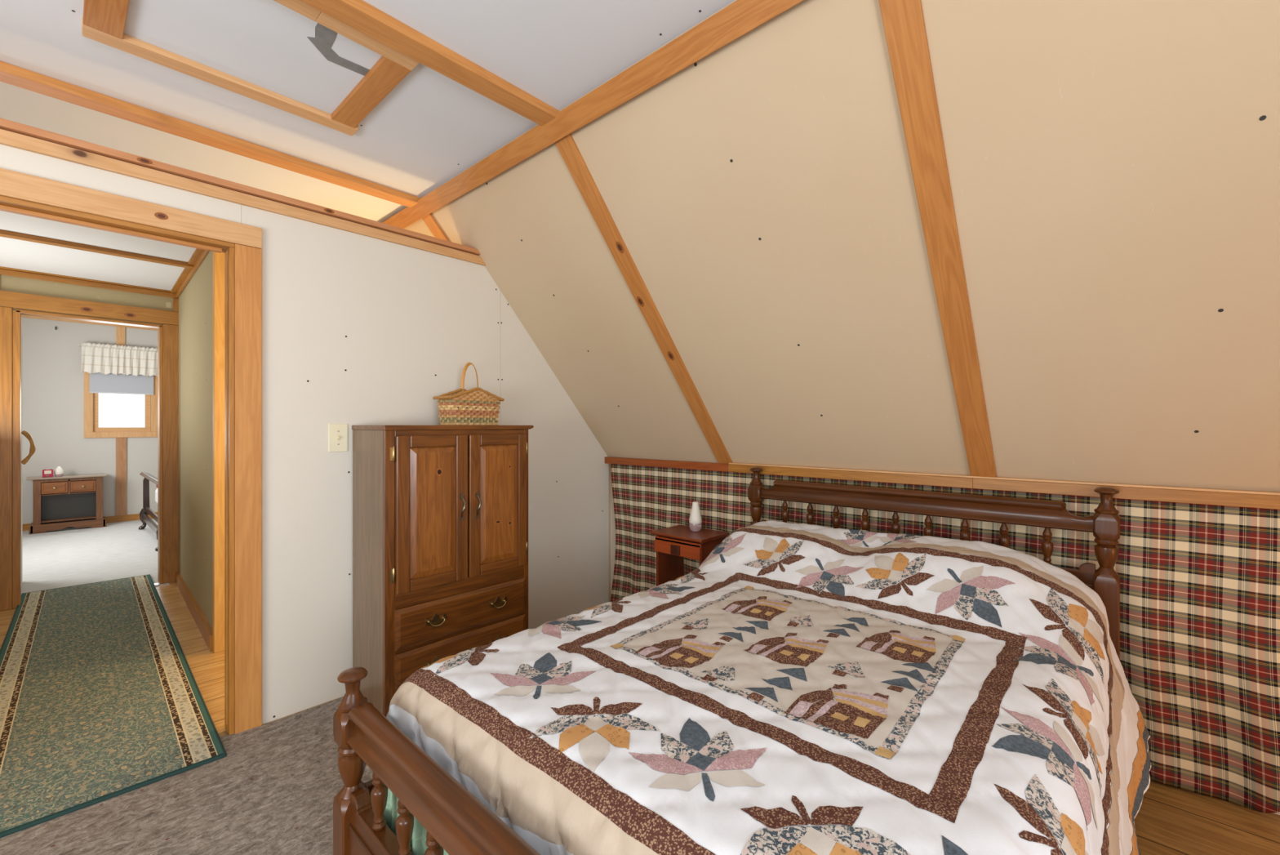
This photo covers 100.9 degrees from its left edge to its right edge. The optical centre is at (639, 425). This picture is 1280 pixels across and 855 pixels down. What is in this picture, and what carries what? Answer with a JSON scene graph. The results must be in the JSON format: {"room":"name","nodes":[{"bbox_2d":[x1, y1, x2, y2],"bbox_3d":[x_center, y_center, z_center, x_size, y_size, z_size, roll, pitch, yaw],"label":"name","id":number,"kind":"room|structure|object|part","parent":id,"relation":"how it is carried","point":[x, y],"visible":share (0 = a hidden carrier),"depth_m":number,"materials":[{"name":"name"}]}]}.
{"room":"bedroom","nodes":[
{"label":"bedroom","id":0,"kind":"room"},
{"bbox_2d":[0,274,173,324],"bbox_3d":[-3.558,-0.105,4.618,0.082,2.750,4.150,0,0,42],"label":"wall","id":1,"kind":"structure","parent":0,"point":[7,283],"depth_m":3.92,"materials":[{"name":"paint"}]},
{"bbox_2d":[0,306,12,610],"bbox_3d":[-4.388,0.226,3.632,0.020,2.088,0.095,0,0,42],"label":"trim","id":2,"kind":"structure","parent":1,"relation":"attached to","point":[6,313],"depth_m":3.64,"materials":[{"name":"brown wood"}]},
{"bbox_2d":[12,309,21,608],"bbox_3d":[-4.384,0.233,3.718,0.110,2.075,0.037,0,0,42],"label":"trim","id":3,"kind":"structure","parent":1,"relation":"attached to","point":[16,315],"depth_m":3.68,"materials":[{"name":"brown wood"}]},
{"bbox_2d":[21,328,35,583],"bbox_3d":[-4.714,0.244,4.047,0.780,2.028,0.106,0,0,42],"label":"door","id":4,"kind":"structure","parent":1,"relation":"in","point":[32,450],"depth_m":4.20,"materials":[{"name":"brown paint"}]},
{"bbox_3d":[-4.861,0.171,4.197,0.031,0.272,0.083,0,0,42],"label":"handle","id":5,"kind":"part","parent":4,"relation":"part of","materials":[{"name":"brown wood"}]},
{"bbox_2d":[0,266,176,297],"bbox_3d":[-4.215,-1.059,3.826,0.015,0.038,1.315,0,0,42],"label":"trim","id":6,"kind":"structure","parent":1,"relation":"attached to","point":[4,272],"depth_m":3.92,"materials":[{"name":"brown wood"}]},
{"bbox_2d":[15,309,162,330],"bbox_3d":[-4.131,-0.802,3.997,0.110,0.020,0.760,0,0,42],"label":"trim","id":7,"kind":"structure","parent":1,"relation":"attached to","point":[22,312],"depth_m":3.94,"materials":[{"name":"brown wood"}]},
{"bbox_2d":[0,290,178,324],"bbox_3d":[-4.211,-0.874,3.826,0.021,0.108,1.320,0,0,42],"label":"trim","id":8,"kind":"structure","parent":1,"relation":"attached to","point":[7,299],"depth_m":3.92,"materials":[{"name":"brown wood"}]},
{"bbox_2d":[157,325,163,583],"bbox_3d":[-3.879,0.233,4.274,0.110,2.075,0.020,0,0,42],"label":"trim","id":9,"kind":"structure","parent":1,"relation":"attached to","point":[160,330],"depth_m":4.24,"materials":[{"name":"brown wood"}]},
{"bbox_2d":[154,582,168,586],"bbox_3d":[-3.892,1.266,4.185,0.080,0.008,0.240,0,0,42],"label":"trim","id":10,"kind":"structure","parent":1,"relation":"attached to","point":[157,583],"depth_m":4.22,"materials":[{"name":"silver metal"}]},
{"bbox_2d":[162,324,178,582],"bbox_3d":[-3.799,0.226,4.280,0.020,2.088,0.095,0,0,42],"label":"trim","id":11,"kind":"structure","parent":1,"relation":"attached to","point":[171,332],"depth_m":4.27,"materials":[{"name":"brown wood"}]},
{"bbox_2d":[173,297,178,311],"bbox_3d":[-3.779,-0.984,4.303,0.018,0.108,0.033,0,0,42],"label":"trim","id":12,"kind":"structure","parent":1,"relation":"attached to","point":[175,300],"depth_m":4.30,"materials":[{"name":"brown wood"}]},
{"bbox_2d":[21,316,157,524],"bbox_3d":[-6.593,-0.105,7.376,0.080,2.750,4.150,0,0,42],"label":"wall","id":13,"kind":"structure","parent":0,"point":[53,377],"depth_m":6.65,"materials":[{"name":"paint"}]},
{"bbox_2d":[22,511,157,530],"bbox_3d":[-6.574,1.226,7.324,0.018,0.081,4.000,0,0,42],"label":"baseboard","id":14,"kind":"structure","parent":13,"relation":"attached to","point":[25,526],"depth_m":6.98,"materials":[{"name":"brown wood"}]},
{"bbox_2d":[79,342,157,376],"bbox_3d":[-6.829,-0.862,6.979,0.105,0.400,0.787,0,0,42],"label":"window valance","id":15,"kind":"object","parent":13,"relation":"attached to","point":[104,358],"visible":0.94,"depth_m":6.93,"materials":[{"name":"fabric"}]},
{"bbox_3d":[-6.834,-1.015,6.984,0.091,0.012,0.787,0,0,42],"label":"curtain rod","id":16,"kind":"part","parent":15,"relation":"part of","materials":[{"name":"beige fabric"}]},
{"bbox_2d":[115,326,124,346],"bbox_3d":[-6.873,-1.115,6.995,0.018,0.390,0.085,0,0,42],"label":"trim","id":17,"kind":"structure","parent":13,"relation":"attached to","point":[120,331],"depth_m":6.99,"materials":[{"name":"brown wood"}]},
{"bbox_2d":[84,371,157,437],"bbox_3d":[-6.874,-0.428,7.023,0.078,1.163,0.710,0,0,42],"label":"window","id":18,"kind":"structure","parent":13,"relation":"in","point":[105,415],"depth_m":7.00,"materials":[{"name":"brown wood"}]},
{"bbox_2d":[89,372,153,395],"bbox_3d":[-6.833,-0.686,6.981,0.016,0.528,0.605,0,0,42],"label":"roller shade","id":19,"kind":"object","parent":18,"relation":"attached to","point":[101,383],"visible":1,"depth_m":6.97,"materials":[{"name":"grey fabric"}]},
{"bbox_3d":[-6.891,-0.495,7.034,0.004,1.030,0.440,0,0,42],"label":"pane","id":20,"kind":"part","parent":18,"relation":"part of","materials":[{"name":"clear glass"}]},
{"bbox_3d":[-6.888,-0.463,7.036,0.040,1.095,0.550,0,0,42],"label":"sash","id":21,"kind":"part","parent":18,"relation":"part of","materials":[{"name":"brown wood"}]},
{"bbox_2d":[115,437,126,515],"bbox_3d":[-6.869,0.669,6.999,0.018,1.032,0.101,0,0,42],"label":"trim","id":22,"kind":"structure","parent":13,"relation":"attached to","point":[121,442],"depth_m":6.99,"materials":[{"name":"brown wood"}]},
{"bbox_2d":[0,210,195,290],"bbox_3d":[-3.527,-1.105,3.219,1.850,0.030,1.480,0,0,42],"label":"ceiling","id":23,"kind":"structure","parent":0,"point":[14,253],"depth_m":3.38,"materials":[{"name":"paint"}]},
{"bbox_2d":[177,250,213,629],"bbox_3d":[-3.058,0.090,3.691,1.914,2.360,0.091,0,0,44],"label":"wall","id":24,"kind":"structure","parent":0,"point":[195,325],"depth_m":3.51,"materials":[{"name":"paint"}]},
{"bbox_2d":[0,229,193,268],"bbox_3d":[-3.444,-1.077,3.099,0.065,0.025,1.275,0,0,42],"label":"trim","id":25,"kind":"structure","parent":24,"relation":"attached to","point":[6,233],"depth_m":3.20,"materials":[{"name":"brown wood"}]},
{"bbox_2d":[170,248,209,297],"bbox_3d":[-3.094,-1.065,3.651,1.891,0.045,0.014,0,0,44],"label":"trim","id":26,"kind":"structure","parent":24,"relation":"attached to","point":[204,252],"depth_m":3.62,"materials":[{"name":"brown wood"}]},
{"bbox_2d":[175,571,213,650],"bbox_3d":[-3.091,1.228,3.647,1.882,0.085,0.026,0,0,44],"label":"baseboard","id":27,"kind":"structure","parent":24,"relation":"attached to","point":[206,629],"depth_m":3.42,"materials":[{"name":"brown wood"}]},
{"bbox_2d":[213,251,224,653],"bbox_3d":[-2.378,0.085,2.985,0.045,2.370,0.048,0,0,42],"label":"trim","id":28,"kind":"structure","parent":24,"relation":"attached to","point":[218,258],"depth_m":2.97,"materials":[{"name":"brown wood"}]},
{"bbox_2d":[0,143,608,724],"bbox_3d":[-2.031,0.147,1.846,0.091,2.245,5.280,0,0,42],"label":"wall","id":29,"kind":"structure","parent":0,"point":[357,329],"depth_m":2.50,"materials":[{"name":"paint"}]},
{"bbox_2d":[0,195,234,253],"bbox_3d":[-2.026,-0.739,1.852,0.110,0.018,0.957,0,0,42],"label":"trim","id":30,"kind":"structure","parent":29,"relation":"attached to","point":[6,201],"depth_m":1.91,"materials":[{"name":"brown wood"}]},
{"bbox_2d":[0,168,262,248],"bbox_3d":[-1.985,-0.791,1.815,0.021,0.086,1.141,0,0,42],"label":"trim","id":31,"kind":"structure","parent":29,"relation":"attached to","point":[15,184],"depth_m":1.92,"materials":[{"name":"brown wood"}]},
{"bbox_2d":[224,247,234,734],"bbox_3d":[-1.704,0.270,2.195,0.095,2.000,0.017,0,0,42],"label":"trim","id":32,"kind":"structure","parent":29,"relation":"attached to","point":[229,727],"depth_m":2.17,"materials":[{"name":"brown wood"}]},
{"bbox_2d":[0,117,480,255],"bbox_3d":[-2.021,-0.980,1.840,0.133,0.025,3.245,0,0,42],"label":"trim","id":33,"kind":"structure","parent":29,"relation":"attached to","point":[5,124],"depth_m":2.09,"materials":[{"name":"brown wood"}]},
{"bbox_2d":[0,128,485,266],"bbox_3d":[-1.993,-0.940,1.808,0.018,0.045,3.315,0,0,42],"label":"trim","id":34,"kind":"structure","parent":29,"relation":"attached to","point":[7,138],"depth_m":2.10,"materials":[{"name":"brown wood"}]},
{"bbox_2d":[234,243,262,733],"bbox_3d":[-1.632,0.262,2.204,0.020,2.016,0.092,0,0,42],"label":"trim","id":35,"kind":"structure","parent":29,"relation":"attached to","point":[247,260],"depth_m":2.19,"materials":[{"name":"brown wood"}]},
{"bbox_2d":[328,423,347,452],"bbox_3d":[-1.402,0.056,2.459,0.017,0.131,0.082,0,0,42],"label":"light switch","id":36,"kind":"object","parent":29,"relation":"attached to","point":[337,433],"visible":1,"depth_m":2.46,"materials":[{"name":"beige plastic"}]},
{"bbox_2d":[0,0,734,222],"bbox_3d":[-0.640,-1.274,0.582,5.830,0.031,2.900,0,0,42],"label":"ceiling","id":37,"kind":"structure","parent":0,"point":[431,127],"depth_m":1.89,"materials":[{"name":"paint"}]},
{"bbox_2d":[83,0,128,39],"bbox_3d":[-1.490,-1.249,1.483,0.540,0.022,0.088,0,0,42],"label":"trim","id":38,"kind":"structure","parent":37,"relation":"attached to","point":[107,16],"depth_m":1.60,"materials":[{"name":"brown wood"}]},
{"bbox_2d":[81,17,358,135],"bbox_3d":[-1.475,-1.249,1.945,0.072,0.022,0.795,0,0,43],"label":"trim","id":39,"kind":"structure","parent":37,"relation":"attached to","point":[129,44],"depth_m":1.88,"materials":[{"name":"brown wood"}]},
{"bbox_2d":[273,0,321,21],"bbox_3d":[-1.146,-1.249,1.399,0.072,0.022,0.530,0,0,42],"label":"trim","id":40,"kind":"structure","parent":37,"relation":"attached to","point":[297,6],"depth_m":1.57,"materials":[{"name":"brown wood"}]},
{"bbox_2d":[306,22,369,75],"bbox_3d":[-1.014,-1.259,1.755,0.137,0.001,0.291,0,0,-6],"label":"tape","id":41,"kind":"object","parent":37,"relation":"attached to","point":[324,38],"visible":0.8,"depth_m":1.76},
{"bbox_2d":[315,12,419,70],"bbox_3d":[-0.869,-1.249,1.709,0.072,0.022,0.300,0,0,41],"label":"trim","id":42,"kind":"structure","parent":37,"relation":"attached to","point":[323,19],"depth_m":1.70,"materials":[{"name":"brown wood"}]},
{"bbox_2d":[331,55,411,128],"bbox_3d":[-1.023,-1.249,1.990,0.530,0.022,0.088,0,0,42],"label":"trim","id":43,"kind":"structure","parent":37,"relation":"attached to","point":[385,74],"depth_m":1.96,"materials":[{"name":"brown wood"}]},
{"bbox_2d":[0,518,1279,854],"bbox_3d":[-2.770,1.293,2.788,11.950,0.054,5.800,0,0,42],"label":"floor","id":44,"kind":"structure","parent":0,"point":[1170,820],"depth_m":2.89,"materials":[{"name":"brown wood"}]},
{"bbox_2d":[26,473,106,533],"bbox_3d":[-7.038,0.941,6.502,0.358,0.651,0.665,0,0,42],"label":"console table","id":45,"kind":"object","parent":44,"relation":"on","point":[75,500],"visible":1,"depth_m":6.45,"materials":[{"name":"brown wood"}]},
{"bbox_2d":[42,468,53,477],"bbox_3d":[-7.101,0.567,6.339,0.044,0.093,0.088,0,0,42],"label":"alarm clock","id":46,"kind":"object","parent":45,"relation":"on","point":[46,473],"visible":1,"depth_m":6.33,"materials":[{"name":"red plastic"}]},
{"bbox_3d":[-7.005,0.742,6.325,0.024,0.132,0.211,0,0,42],"label":"drawer","id":47,"kind":"part","parent":45,"relation":"part of","materials":[{"name":"brown wood"}]},
{"bbox_2d":[53,466,63,476],"bbox_3d":[-7.072,0.552,6.433,0.080,0.124,0.080,0,0,42],"label":"diffuser","id":48,"kind":"object","parent":45,"relation":"on","point":[59,471],"visible":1,"depth_m":6.41,"materials":[{"name":"white ceramic"}]},
{"bbox_3d":[-7.034,0.978,6.512,0.010,0.325,0.518,0,0,42],"label":"panel","id":49,"kind":"part","parent":45,"relation":"part of","materials":[{"name":"grey"}]},
{"bbox_3d":[-6.846,0.742,6.500,0.024,0.132,0.213,0,0,42],"label":"drawer","id":50,"kind":"part","parent":45,"relation":"part of","materials":[{"name":"brown wood"}]},
{"bbox_2d":[0,573,226,837],"bbox_3d":[-3.096,1.256,2.982,3.538,0.011,0.705,0,0,44],"label":"runner rug","id":51,"kind":"object","parent":44,"relation":"on","point":[101,699],"visible":0.99,"depth_m":2.37,"materials":[{"name":"teal carpet"}]},
{"bbox_2d":[138,471,157,551],"bbox_3d":[-4.855,0.916,6.612,1.720,0.700,1.943,0,0,42],"label":"bed","id":52,"kind":"object","parent":44,"relation":"on","point":[144,518],"visible":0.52,"depth_m":6.37,"materials":[{"name":"brown wood"}]},
{"bbox_3d":[-6.081,0.938,6.483,0.078,0.656,0.103,0,0,42],"label":"leg","id":53,"kind":"part","parent":52,"relation":"part of","materials":[{"name":"brown wood"}]},
{"bbox_3d":[-5.473,0.591,5.932,1.720,0.049,0.080,0,0,42],"label":"rail","id":54,"kind":"part","parent":52,"relation":"part of","materials":[{"name":"brown wood"}]},
{"bbox_3d":[-5.476,1.105,5.929,1.600,0.070,0.030,0,0,42],"label":"rail","id":55,"kind":"part","parent":52,"relation":"part of","materials":[{"name":"brown wood"}]},
{"bbox_3d":[-5.463,1.010,5.943,1.600,0.060,0.020,0,0,42],"label":"rail","id":56,"kind":"part","parent":52,"relation":"part of","materials":[{"name":"brown wood"}]},
{"bbox_3d":[-4.807,0.860,6.665,1.520,0.200,1.800,0,0,42],"label":"mattress","id":57,"kind":"part","parent":52,"relation":"part of","materials":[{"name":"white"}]},
{"bbox_2d":[0,697,373,854],"bbox_3d":[-0.559,1.266,0.136,4.410,0.009,4.050,0,0,42],"label":"carpet","id":58,"kind":"structure","parent":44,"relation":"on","point":[276,785],"depth_m":1.74,"materials":[{"name":"carpet"}]},
{"bbox_2d":[351,425,533,716],"bbox_3d":[-0.945,0.629,2.632,0.412,1.264,0.770,0,0,42],"label":"armoire","id":59,"kind":"object","parent":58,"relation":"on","point":[440,513],"visible":0.75,"depth_m":2.41,"materials":[{"name":"brown wood"}]},
{"bbox_3d":[-0.936,0.385,2.395,0.019,0.685,0.336,0,0,42],"label":"door","id":60,"kind":"part","parent":59,"relation":"part of","materials":[{"name":"brown wood"}]},
{"bbox_3d":[-0.937,0.386,2.396,0.017,0.579,0.216,0,0,42],"label":"panel","id":61,"kind":"part","parent":59,"relation":"part of","materials":[{"name":"brown wood"}]},
{"bbox_3d":[-0.936,0.069,2.395,0.018,0.054,0.216,0,0,42],"label":"rail","id":62,"kind":"part","parent":59,"relation":"part of","materials":[{"name":"brown wood"}]},
{"bbox_3d":[-0.936,0.701,2.395,0.018,0.052,0.216,0,0,42],"label":"rail","id":63,"kind":"part","parent":59,"relation":"part of","materials":[{"name":"brown wood"}]},
{"bbox_3d":[-0.916,1.074,2.386,0.024,0.062,0.104,0,0,42],"label":"drawer pull","id":64,"kind":"part","parent":59,"relation":"part of","materials":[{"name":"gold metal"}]},
{"bbox_3d":[-0.916,0.881,2.386,0.024,0.062,0.104,0,0,42],"label":"drawer pull","id":65,"kind":"part","parent":59,"relation":"part of","materials":[{"name":"gold metal"}]},
{"bbox_3d":[-0.838,0.977,2.528,0.018,0.014,0.665,0,0,42],"label":"rail","id":66,"kind":"part","parent":59,"relation":"part of","materials":[{"name":"brown wood"}]},
{"bbox_3d":[-0.838,0.757,2.528,0.018,0.070,0.665,0,0,42],"label":"rail","id":67,"kind":"part","parent":59,"relation":"part of","materials":[{"name":"brown wood"}]},
{"bbox_3d":[-0.838,0.033,2.528,0.018,0.030,0.665,0,0,42],"label":"rail","id":68,"kind":"part","parent":59,"relation":"part of","materials":[{"name":"brown wood"}]},
{"bbox_3d":[-0.825,1.074,2.516,0.018,0.180,0.671,0,0,42],"label":"drawer","id":69,"kind":"part","parent":59,"relation":"part of","materials":[{"name":"brown wood"}]},
{"bbox_3d":[-0.825,0.881,2.516,0.018,0.178,0.671,0,0,42],"label":"drawer","id":70,"kind":"part","parent":59,"relation":"part of","materials":[{"name":"brown wood"}]},
{"bbox_3d":[-0.829,0.382,2.476,0.030,0.128,0.023,0,0,42],"label":"door handle","id":71,"kind":"part","parent":59,"relation":"part of","materials":[{"name":"silver metal"}]},
{"bbox_2d":[432,362,504,425],"bbox_3d":[-0.894,-0.168,2.778,0.152,0.331,0.345,0,0,36],"label":"basket","id":72,"kind":"object","parent":59,"relation":"on","point":[470,406],"visible":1,"depth_m":2.73,"materials":[{"name":"brown wicker"}]},
{"bbox_3d":[-0.894,-0.253,2.778,0.144,0.161,0.014,0,0,36],"label":"handle","id":73,"kind":"part","parent":72,"relation":"part of","materials":[{"name":"brown wicker"}]},
{"bbox_3d":[-0.774,0.382,2.536,0.030,0.128,0.023,0,0,42],"label":"door handle","id":74,"kind":"part","parent":59,"relation":"part of","materials":[{"name":"silver metal"}]},
{"bbox_3d":[-0.708,0.385,2.646,0.019,0.685,0.327,0,0,42],"label":"door","id":75,"kind":"part","parent":59,"relation":"part of","materials":[{"name":"brown wood"}]},
{"bbox_3d":[-0.698,1.074,2.625,0.024,0.062,0.104,0,0,42],"label":"drawer pull","id":76,"kind":"part","parent":59,"relation":"part of","materials":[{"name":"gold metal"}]},
{"bbox_3d":[-0.698,0.881,2.625,0.024,0.062,0.104,0,0,42],"label":"drawer pull","id":77,"kind":"part","parent":59,"relation":"part of","materials":[{"name":"gold metal"}]},
{"bbox_3d":[-0.706,0.386,2.650,0.017,0.579,0.219,0,0,42],"label":"panel","id":78,"kind":"part","parent":59,"relation":"part of","materials":[{"name":"brown wood"}]},
{"bbox_3d":[-0.706,0.069,2.650,0.018,0.054,0.219,0,0,42],"label":"rail","id":79,"kind":"part","parent":59,"relation":"part of","materials":[{"name":"brown wood"}]},
{"bbox_3d":[-0.706,0.701,2.650,0.018,0.052,0.219,0,0,42],"label":"rail","id":80,"kind":"part","parent":59,"relation":"part of","materials":[{"name":"brown wood"}]},
{"bbox_2d":[650,524,729,586],"bbox_3d":[0.286,0.940,3.043,0.360,0.660,0.281,0,0,42],"label":"nightstand","id":81,"kind":"object","parent":44,"relation":"on","point":[673,544],"visible":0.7,"depth_m":3.01,"materials":[{"name":"brown wood"}]},
{"bbox_3d":[0.196,0.692,2.944,0.060,0.052,0.014,0,0,42],"label":"knob","id":82,"kind":"part","parent":81,"relation":"part of","materials":[{"name":"brown wood"}]},
{"bbox_3d":[0.264,0.681,3.019,0.324,0.086,0.188,0,0,42],"label":"drawer","id":83,"kind":"part","parent":81,"relation":"part of","materials":[{"name":"brown wood"}]},
{"bbox_2d":[688,501,702,531],"bbox_3d":[0.322,0.525,3.068,0.073,0.168,0.073,0,0,42],"label":"diffuser","id":84,"kind":"object","parent":81,"relation":"on","point":[695,519],"visible":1,"depth_m":3.04,"materials":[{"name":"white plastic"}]},
{"bbox_2d":[333,466,1119,854],"bbox_3d":[0.474,0.746,1.637,1.498,1.049,2.112,0,0,42],"label":"bed","id":85,"kind":"object","parent":44,"relation":"on","point":[455,820],"visible":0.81,"depth_m":1.33,"materials":[{"name":"brown wood"}]},
{"bbox_3d":[-0.740,0.944,1.361,0.072,0.632,0.072,0,0,42],"label":"foot post","id":86,"kind":"part","parent":85,"relation":"part of","materials":[{"name":"brown wood"}]},
{"bbox_3d":[-0.054,1.005,2.116,0.024,0.130,1.980,0,0,42],"label":"rail","id":87,"kind":"part","parent":85,"relation":"part of","materials":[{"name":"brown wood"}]},
{"bbox_3d":[-0.214,1.010,0.880,1.366,0.180,0.042,0,0,42],"label":"footboard panel","id":88,"kind":"part","parent":85,"relation":"part of","materials":[{"name":"brown wood"}]},
{"bbox_3d":[-0.216,0.756,0.878,1.366,0.076,0.043,0,0,42],"label":"foot rail","id":89,"kind":"part","parent":85,"relation":"part of","materials":[{"name":"brown wood"}]},
{"bbox_2d":[384,787,448,854],"bbox_3d":[-0.182,0.975,0.915,1.301,0.350,0.043,0,0,42],"label":"bedspread","id":90,"kind":"object","parent":85,"relation":"hanging from","point":[418,842],"visible":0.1,"depth_m":1.20,"materials":[{"name":"green fabric"}]},
{"bbox_3d":[0.632,0.747,2.871,0.072,1.046,0.072,0,0,42],"label":"head post","id":91,"kind":"part","parent":85,"relation":"part of","materials":[{"name":"brown wood"}]},
{"bbox_2d":[386,520,1151,854],"bbox_3d":[0.496,0.792,1.619,1.594,0.686,1.937,0,0,42],"label":"quilt","id":92,"kind":"object","parent":85,"relation":"on","point":[804,688],"visible":0.98,"depth_m":1.23,"materials":[{"name":"fabric"}]},
{"bbox_3d":[1.156,0.350,2.388,1.366,0.076,0.043,0,0,42],"label":"head rail","id":93,"kind":"part","parent":85,"relation":"part of","materials":[{"name":"brown wood"}]},
{"bbox_3d":[1.158,0.677,2.389,1.366,0.345,0.026,0,0,42],"label":"headboard panel","id":94,"kind":"part","parent":85,"relation":"part of","materials":[{"name":"brown wood"}]},
{"bbox_3d":[1.688,0.746,1.912,0.072,1.049,0.072,0,0,42],"label":"head post","id":95,"kind":"part","parent":85,"relation":"part of","materials":[{"name":"brown wood"}]},
{"bbox_2d":[382,0,1279,492],"bbox_3d":[0.727,-0.491,2.101,5.850,1.624,1.432,0,0,42],"label":"sloped ceiling","id":96,"kind":"structure","parent":0,"point":[1113,166],"depth_m":1.74,"materials":[{"name":"paint"}]},
{"bbox_2d":[0,60,421,207],"bbox_3d":[-2.132,-1.242,1.973,0.092,0.035,2.652,0,0,42],"label":"trim","id":97,"kind":"structure","parent":96,"relation":"attached to","point":[11,74],"depth_m":2.20,"materials":[{"name":"brown wood"}]},
{"bbox_2d":[299,0,559,125],"bbox_3d":[-1.244,-1.242,1.166,0.092,0.035,2.652,0,0,42],"label":"trim","id":98,"kind":"structure","parent":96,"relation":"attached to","point":[361,15],"depth_m":1.75,"materials":[{"name":"brown wood"}]},
{"bbox_2d":[422,213,449,241],"bbox_3d":[-0.802,-0.494,3.437,0.092,1.462,1.271,0,0,42],"label":"trim","id":99,"kind":"structure","parent":96,"relation":"attached to","point":[430,221],"depth_m":3.02,"materials":[{"name":"brown wood"}]},
{"bbox_2d":[382,0,804,228],"bbox_3d":[0.255,-1.209,1.605,5.780,0.077,0.071,0,0,42],"label":"ceiling beam","id":100,"kind":"structure","parent":96,"relation":"attached to","point":[739,18],"depth_m":1.90,"materials":[{"name":"brown wood"}]},
{"bbox_2d":[555,133,732,463],"bbox_3d":[0.086,-0.494,2.630,0.092,1.462,1.271,0,0,42],"label":"trim","id":101,"kind":"structure","parent":96,"relation":"attached to","point":[566,145],"depth_m":2.51,"materials":[{"name":"brown wood"}]},
{"bbox_2d":[604,456,728,471],"bbox_3d":[0.141,0.242,3.404,1.030,0.045,0.032,0,0,42],"label":"trim","id":102,"kind":"structure","parent":96,"relation":"attached to","point":[620,460],"depth_m":3.34,"materials":[{"name":"brown wood"}]},
{"bbox_2d":[878,0,996,476],"bbox_3d":[1.033,-0.494,1.769,0.092,1.462,1.271,0,0,42],"label":"wooden beam","id":103,"kind":"structure","parent":96,"relation":"attached to","point":[904,24],"depth_m":1.65,"materials":[{"name":"brown wood"}]},
{"bbox_2d":[728,462,1279,495],"bbox_3d":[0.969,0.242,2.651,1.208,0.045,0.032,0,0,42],"label":"trim","id":104,"kind":"structure","parent":96,"relation":"attached to","point":[929,480],"depth_m":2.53,"materials":[{"name":"brown wood"}]},
{"bbox_2d":[973,477,1279,509],"bbox_3d":[2.327,0.242,1.417,2.462,0.045,0.032,0,0,42],"label":"trim","id":105,"kind":"structure","parent":96,"relation":"attached to","point":[1215,498],"depth_m":1.88,"materials":[{"name":"brown wood"}]},
{"bbox_2d":[608,463,1279,814],"bbox_3d":[1.168,0.760,2.587,5.850,1.020,0.040,0,0,42],"label":"wall","id":106,"kind":"structure","parent":0,"point":[611,513],"depth_m":3.81,"materials":[{"name":"paint"}]},
{"bbox_2d":[610,463,753,601],"bbox_3d":[0.231,0.746,3.339,1.124,0.963,0.052,0,0,42],"label":"plaid curtain","id":107,"kind":"object","parent":106,"relation":"hanging from","point":[646,499],"depth_m":3.46,"materials":[{"name":"fabric"}]},
{"bbox_2d":[1111,497,1279,813],"bbox_3d":[1.896,0.758,1.826,0.395,0.987,0.052,0,0,42],"label":"plaid curtain","id":108,"kind":"object","parent":106,"relation":"hanging from","point":[1200,624],"depth_m":1.80,"materials":[{"name":"fabric"}]}
]}

